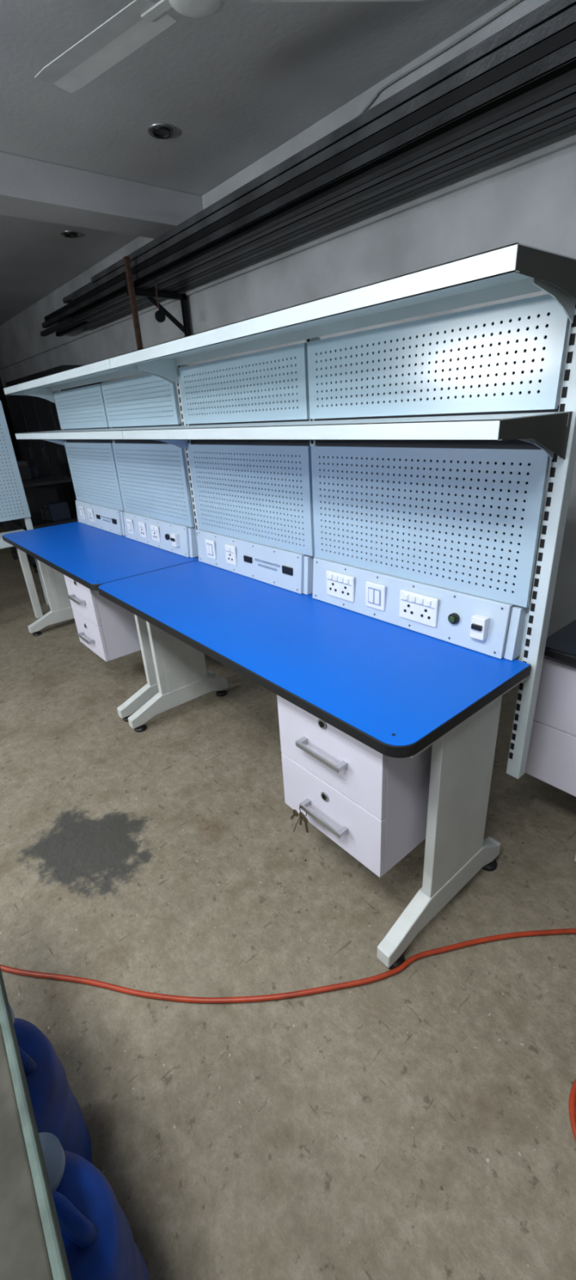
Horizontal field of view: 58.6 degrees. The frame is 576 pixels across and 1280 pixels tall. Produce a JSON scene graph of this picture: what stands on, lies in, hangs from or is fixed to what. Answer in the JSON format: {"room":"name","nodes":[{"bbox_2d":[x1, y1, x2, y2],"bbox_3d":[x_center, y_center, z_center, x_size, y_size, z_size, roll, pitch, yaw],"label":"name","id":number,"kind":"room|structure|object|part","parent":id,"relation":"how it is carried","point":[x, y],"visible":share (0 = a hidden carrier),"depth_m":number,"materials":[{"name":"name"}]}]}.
{"room":"electronics workshop","nodes":[
{"label":"electronics workshop","id":0,"kind":"room"},
{"bbox_2d":[0,0,506,325],"bbox_3d":[-2.839,-2.600,2.439,5.400,0.100,13.500,-22,30,-35],"label":"ceiling","id":1,"kind":"structure","parent":0,"point":[237,83],"depth_m":2.56,"materials":[{"name":"paint"}]},
{"bbox_2d":[60,230,80,237],"bbox_3d":[-1.864,-3.478,4.398,0.160,0.016,0.160,-22,30,-35],"label":"recessed light","id":2,"kind":"object","parent":1,"relation":"in","point":[68,233],"visible":1,"depth_m":4.38,"materials":[{"name":"metal"}]},
{"bbox_2d":[0,151,203,238],"bbox_3d":[-2.794,-2.433,2.440,5.370,0.210,0.350,-22,30,-35],"label":"beam","id":3,"kind":"structure","parent":1,"relation":"attached to","point":[31,188],"depth_m":3.40,"materials":[{"name":"paint"}]},
{"bbox_2d":[146,122,176,138],"bbox_3d":[-0.716,-2.879,2.905,0.160,0.016,0.160,-22,30,-35],"label":"recessed light","id":4,"kind":"object","parent":1,"relation":"in","point":[158,130],"visible":1,"depth_m":2.90,"materials":[{"name":"metal"}]},
{"bbox_2d":[34,0,422,93],"bbox_3d":[-0.382,-2.184,1.658,1.401,0.299,1.319,-22,30,-35],"label":"ceiling fan","id":5,"kind":"object","parent":1,"relation":"hanging from","point":[139,22],"depth_m":1.81,"materials":[{"name":"white metal"}]},
{"bbox_2d":[0,526,575,1279],"bbox_3d":[-2.667,0.131,3.665,5.400,0.103,13.500,-22,30,-35],"label":"floor","id":6,"kind":"structure","parent":0,"point":[331,1179],"depth_m":1.36,"materials":[{"name":"concrete"}]},
{"bbox_2d":[0,400,48,618],"bbox_3d":[-2.338,-0.880,3.772,0.880,1.620,0.350,-22,30,-35],"label":"workbench","id":7,"kind":"object","parent":6,"relation":"on","point":[14,505],"visible":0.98,"depth_m":3.98,"materials":[{"name":"paint"}]},
{"bbox_2d":[0,966,71,1279],"bbox_3d":[-0.521,0.884,0.831,0.278,0.604,0.980,-20,29,-32],"label":"metal side table","id":8,"kind":"object","parent":6,"relation":"on","point":[32,1246],"visible":1,"depth_m":0.61,"materials":[{"name":"grey metal"}]},
{"bbox_2d":[2,460,78,573],"bbox_3d":[-2.726,-1.410,5.678,0.650,1.069,0.900,-22,30,-35],"label":"storage cabinet","id":9,"kind":"object","parent":6,"relation":"on","point":[46,509],"visible":0.46,"depth_m":5.52,"materials":[{"name":"paint"}]},
{"bbox_2d":[8,1004,92,1163],"bbox_3d":[-0.549,0.925,0.956,0.275,0.431,0.275,-22,30,-35],"label":"jerrycan","id":10,"kind":"object","parent":6,"relation":"on","point":[57,1112],"visible":0.43,"depth_m":0.95,"materials":[{"name":"blue plastic"}]},
{"bbox_3d":[-0.493,0.746,0.916,0.088,0.078,0.030,5,25,17],"label":"handle","id":11,"kind":"part","parent":10,"relation":"part of","materials":[{"name":"blue plastic"}]},
{"bbox_2d":[5,364,102,514],"bbox_3d":[-3.035,-2.483,6.973,0.490,2.000,2.460,-22,30,-35],"label":"shelving unit","id":12,"kind":"object","parent":6,"relation":"on","point":[30,414],"visible":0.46,"depth_m":6.73,"materials":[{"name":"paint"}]},
{"bbox_3d":[-3.798,-2.687,7.509,0.012,1.900,0.560,-22,30,-35],"label":"door","id":13,"kind":"part","parent":12,"relation":"part of","materials":[{"name":"paint"}]},
{"bbox_3d":[-3.680,-2.668,7.328,0.026,0.160,0.020,-22,30,-35],"label":"handle","id":14,"kind":"part","parent":12,"relation":"part of","materials":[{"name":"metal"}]},
{"bbox_3d":[-3.398,-2.514,7.067,0.012,1.900,0.560,-22,30,-35],"label":"door","id":15,"kind":"part","parent":12,"relation":"part of","materials":[{"name":"paint"}]},
{"bbox_3d":[-3.280,-2.495,6.887,0.026,0.160,0.020,-22,30,-35],"label":"handle","id":16,"kind":"part","parent":12,"relation":"part of","materials":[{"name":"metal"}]},
{"bbox_3d":[-2.998,-2.341,6.626,0.012,1.900,0.560,-22,30,-35],"label":"door","id":17,"kind":"part","parent":12,"relation":"part of","materials":[{"name":"paint"}]},
{"bbox_3d":[-2.880,-2.322,6.446,0.026,0.160,0.020,-22,30,-35],"label":"handle","id":18,"kind":"part","parent":12,"relation":"part of","materials":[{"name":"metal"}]},
{"bbox_3d":[-2.599,-2.168,6.185,0.012,1.900,0.560,-22,30,-35],"label":"door","id":19,"kind":"part","parent":12,"relation":"part of","materials":[{"name":"paint"}]},
{"bbox_2d":[38,1132,150,1279],"bbox_3d":[-0.358,0.988,0.747,0.275,0.466,0.275,-22,30,-35],"label":"jerrycan","id":20,"kind":"object","parent":6,"relation":"on","point":[100,1244],"visible":0.64,"depth_m":0.72,"materials":[{"name":"blue plastic"}]},
{"bbox_3d":[-0.303,0.793,0.700,0.088,0.078,0.030,5,25,17],"label":"handle","id":21,"kind":"part","parent":20,"relation":"part of","materials":[{"name":"blue plastic"}]},
{"bbox_2d":[1,358,215,721],"bbox_3d":[-1.194,-0.641,3.043,0.606,1.648,1.709,-22,30,-35],"label":"workbench","id":22,"kind":"object","parent":6,"relation":"on","point":[134,505],"visible":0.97,"depth_m":2.79,"materials":[{"name":"blue laminate"}]},
{"bbox_2d":[3,358,142,395],"bbox_3d":[-1.163,-1.403,2.772,0.293,0.040,1.707,-22,30,-35],"label":"shelf","id":23,"kind":"object","parent":22,"relation":"on","point":[101,371],"depth_m":2.77,"materials":[{"name":"metal"}]},
{"bbox_3d":[-1.094,-0.210,2.653,0.034,0.016,0.164,-22,30,-35],"label":"handle","id":24,"kind":"part","parent":22,"relation":"part of","materials":[{"name":"metal"}]},
{"bbox_2d":[78,506,85,519],"bbox_3d":[-1.472,-0.910,3.663,0.009,0.088,0.075,-22,30,-35],"label":"switch plate","id":25,"kind":"object","parent":22,"relation":"attached to","point":[82,508],"depth_m":3.64,"materials":[{"name":"plastic"}]},
{"bbox_3d":[-1.075,-0.229,2.663,0.017,0.236,0.380,-22,30,-35],"label":"drawer","id":26,"kind":"part","parent":22,"relation":"part of","materials":[{"name":"metal"}]},
{"bbox_3d":[-1.081,-0.011,2.742,0.034,0.016,0.164,-22,30,-35],"label":"handle","id":27,"kind":"part","parent":22,"relation":"part of","materials":[{"name":"metal"}]},
{"bbox_3d":[-1.362,-0.863,3.542,0.009,0.088,0.078,-22,30,-35],"label":"socket plate","id":28,"kind":"part","parent":22,"relation":"part of","materials":[{"name":"plastic"}]},
{"bbox_3d":[-1.062,-0.030,2.752,0.017,0.194,0.380,-22,30,-35],"label":"drawer","id":29,"kind":"part","parent":22,"relation":"part of","materials":[{"name":"metal"}]},
{"bbox_2d":[15,426,171,439],"bbox_3d":[-1.147,-1.159,2.882,0.292,0.038,1.707,-22,30,-35],"label":"shelf","id":30,"kind":"object","parent":22,"relation":"on","point":[68,433],"depth_m":2.71,"materials":[{"name":"metal"}]},
{"bbox_2d":[125,518,134,533],"bbox_3d":[-0.951,-0.685,3.089,0.009,0.088,0.075,-22,30,-35],"label":"switch plate","id":31,"kind":"object","parent":22,"relation":"attached to","point":[130,522],"depth_m":3.07,"materials":[{"name":"plastic"}]},
{"bbox_3d":[-0.841,-0.638,2.968,0.009,0.088,0.078,-22,30,-35],"label":"socket plate","id":32,"kind":"part","parent":22,"relation":"part of","materials":[{"name":"plastic"}]},
{"bbox_3d":[-0.738,-0.593,2.854,0.009,0.088,0.090,-22,30,-35],"label":"socket plate","id":33,"kind":"part","parent":22,"relation":"part of","materials":[{"name":"plastic"}]},
{"bbox_2d":[0,928,575,1142],"bbox_3d":[0.060,0.888,1.457,2.129,0.013,0.775,7,26,23],"label":"air hose","id":34,"kind":"object","parent":6,"relation":"on","point":[572,1100],"visible":1,"depth_m":1.38,"materials":[{"name":"rubber"}]},
{"bbox_2d":[97,242,575,969],"bbox_3d":[-0.089,-0.160,1.819,0.614,1.648,1.722,-22,30,-35],"label":"workbench","id":35,"kind":"object","parent":6,"relation":"on","point":[370,503],"visible":1,"depth_m":1.44,"materials":[{"name":"white metal"}]},
{"bbox_2d":[204,538,216,559],"bbox_3d":[-0.368,-0.433,2.446,0.009,0.088,0.075,-22,30,-35],"label":"switch plate","id":36,"kind":"object","parent":35,"relation":"attached to","point":[211,544],"depth_m":2.43,"materials":[{"name":"plastic"}]},
{"bbox_3d":[-0.259,-0.386,2.325,0.009,0.088,0.078,-22,30,-35],"label":"socket plate","id":37,"kind":"part","parent":35,"relation":"part of","materials":[{"name":"plastic"}]},
{"bbox_3d":[0.086,0.300,1.351,0.034,0.016,0.164,-22,30,-35],"label":"handle","id":38,"kind":"part","parent":35,"relation":"part of","materials":[{"name":"metal"}]},
{"bbox_3d":[0.098,0.499,1.441,0.034,0.016,0.164,-22,30,-35],"label":"handle","id":39,"kind":"part","parent":35,"relation":"part of","materials":[{"name":"metal"}]},
{"bbox_3d":[0.104,0.282,1.361,0.017,0.236,0.390,-22,30,-35],"label":"drawer","id":40,"kind":"part","parent":35,"relation":"part of","materials":[{"name":"metal"}]},
{"bbox_3d":[0.117,0.480,1.450,0.017,0.194,0.390,-22,30,-35],"label":"drawer","id":41,"kind":"part","parent":35,"relation":"part of","materials":[{"name":"metal"}]},
{"bbox_3d":[0.186,-0.193,1.833,0.009,0.092,0.135,-22,30,-35],"label":"socket plate","id":42,"kind":"part","parent":35,"relation":"part of","materials":[{"name":"plastic"}]},
{"bbox_2d":[109,242,575,368],"bbox_3d":[-0.058,-0.925,1.552,0.293,0.040,1.713,-22,30,-35],"label":"shelf","id":43,"kind":"object","parent":35,"relation":"on","point":[515,269],"depth_m":1.23,"materials":[{"name":"metal"}]},
{"bbox_2d":[121,411,569,440],"bbox_3d":[-0.042,-0.680,1.663,0.292,0.038,1.713,-22,30,-35],"label":"shelf","id":44,"kind":"object","parent":35,"relation":"on","point":[539,426],"depth_m":1.23,"materials":[{"name":"metal"}]},
{"bbox_2d":[365,581,386,611],"bbox_3d":[0.293,-0.147,1.716,0.009,0.088,0.082,-22,30,-35],"label":"switch plate","id":45,"kind":"object","parent":35,"relation":"attached to","point":[375,591],"depth_m":1.71,"materials":[{"name":"plastic"}]},
{"bbox_3d":[0.405,-0.099,1.593,0.009,0.092,0.140,-22,30,-35],"label":"socket plate","id":46,"kind":"part","parent":35,"relation":"part of","materials":[{"name":"plastic"}]},
{"bbox_3d":[0.129,-0.234,2.000,0.017,0.210,1.667,-22,30,-35],"label":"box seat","id":47,"kind":"part","parent":35,"relation":"part of","materials":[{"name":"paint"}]},
{"bbox_3d":[0.481,-0.061,1.498,0.012,0.020,0.020,-22,30,-35],"label":"banana jack knob","id":48,"kind":"part","parent":35,"relation":"part of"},
{"bbox_3d":[0.526,-0.036,1.429,0.010,0.014,0.030,-22,30,-35],"label":"mcb lever","id":49,"kind":"part","parent":35,"relation":"part of","materials":[{"name":"black plastic"}]},
{"bbox_2d":[524,619,575,862],"bbox_3d":[1.491,0.243,1.126,0.590,1.300,1.660,-22,30,-35],"label":"workbench","id":50,"kind":"object","parent":6,"relation":"on","point":[552,753],"visible":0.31,"depth_m":1.58,"materials":[{"name":"metal"}]},
{"bbox_3d":[0.851,0.373,1.626,0.015,0.207,0.185,-22,30,-35],"label":"drawer","id":51,"kind":"part","parent":50,"relation":"part of","materials":[{"name":"metal"}]},
{"bbox_3d":[0.838,0.176,1.537,0.015,0.220,0.185,-22,30,-35],"label":"drawer","id":52,"kind":"part","parent":50,"relation":"part of","materials":[{"name":"metal"}]},
{"bbox_3d":[1.002,0.195,1.693,0.398,0.459,0.185,-22,30,-35],"label":"drawer","id":53,"kind":"part","parent":50,"relation":"part of","materials":[{"name":"laminate"}]},
{"bbox_2d":[0,144,575,637],"bbox_3d":[-0.657,-2.072,4.623,0.100,2.900,13.500,-22,30,-35],"label":"wall","id":54,"kind":"structure","parent":0,"point":[533,203],"depth_m":2.79,"materials":[{"name":"paint"}]},
{"bbox_2d":[0,0,575,369],"bbox_3d":[-0.774,-3.117,4.107,0.030,0.560,13.500,-22,30,-35],"label":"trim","id":55,"kind":"structure","parent":54,"relation":"attached to","point":[21,340],"depth_m":3.01,"materials":[{"name":"paint"}]},
{"bbox_2d":[40,0,575,350],"bbox_3d":[0.180,-2.180,2.818,0.560,0.678,9.068,-22,30,-35],"label":"metal pipes","id":56,"kind":"object","parent":54,"relation":"attached to","point":[513,91],"visible":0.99,"depth_m":2.33,"materials":[{"name":"black metal"}]},
{"bbox_2d":[358,0,521,115],"bbox_3d":[0.533,-2.648,2.561,0.010,0.270,2.151,-22,30,-35],"label":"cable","id":57,"kind":"object","parent":54,"relation":"attached to","point":[516,2],"visible":0.56,"depth_m":2.32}
]}

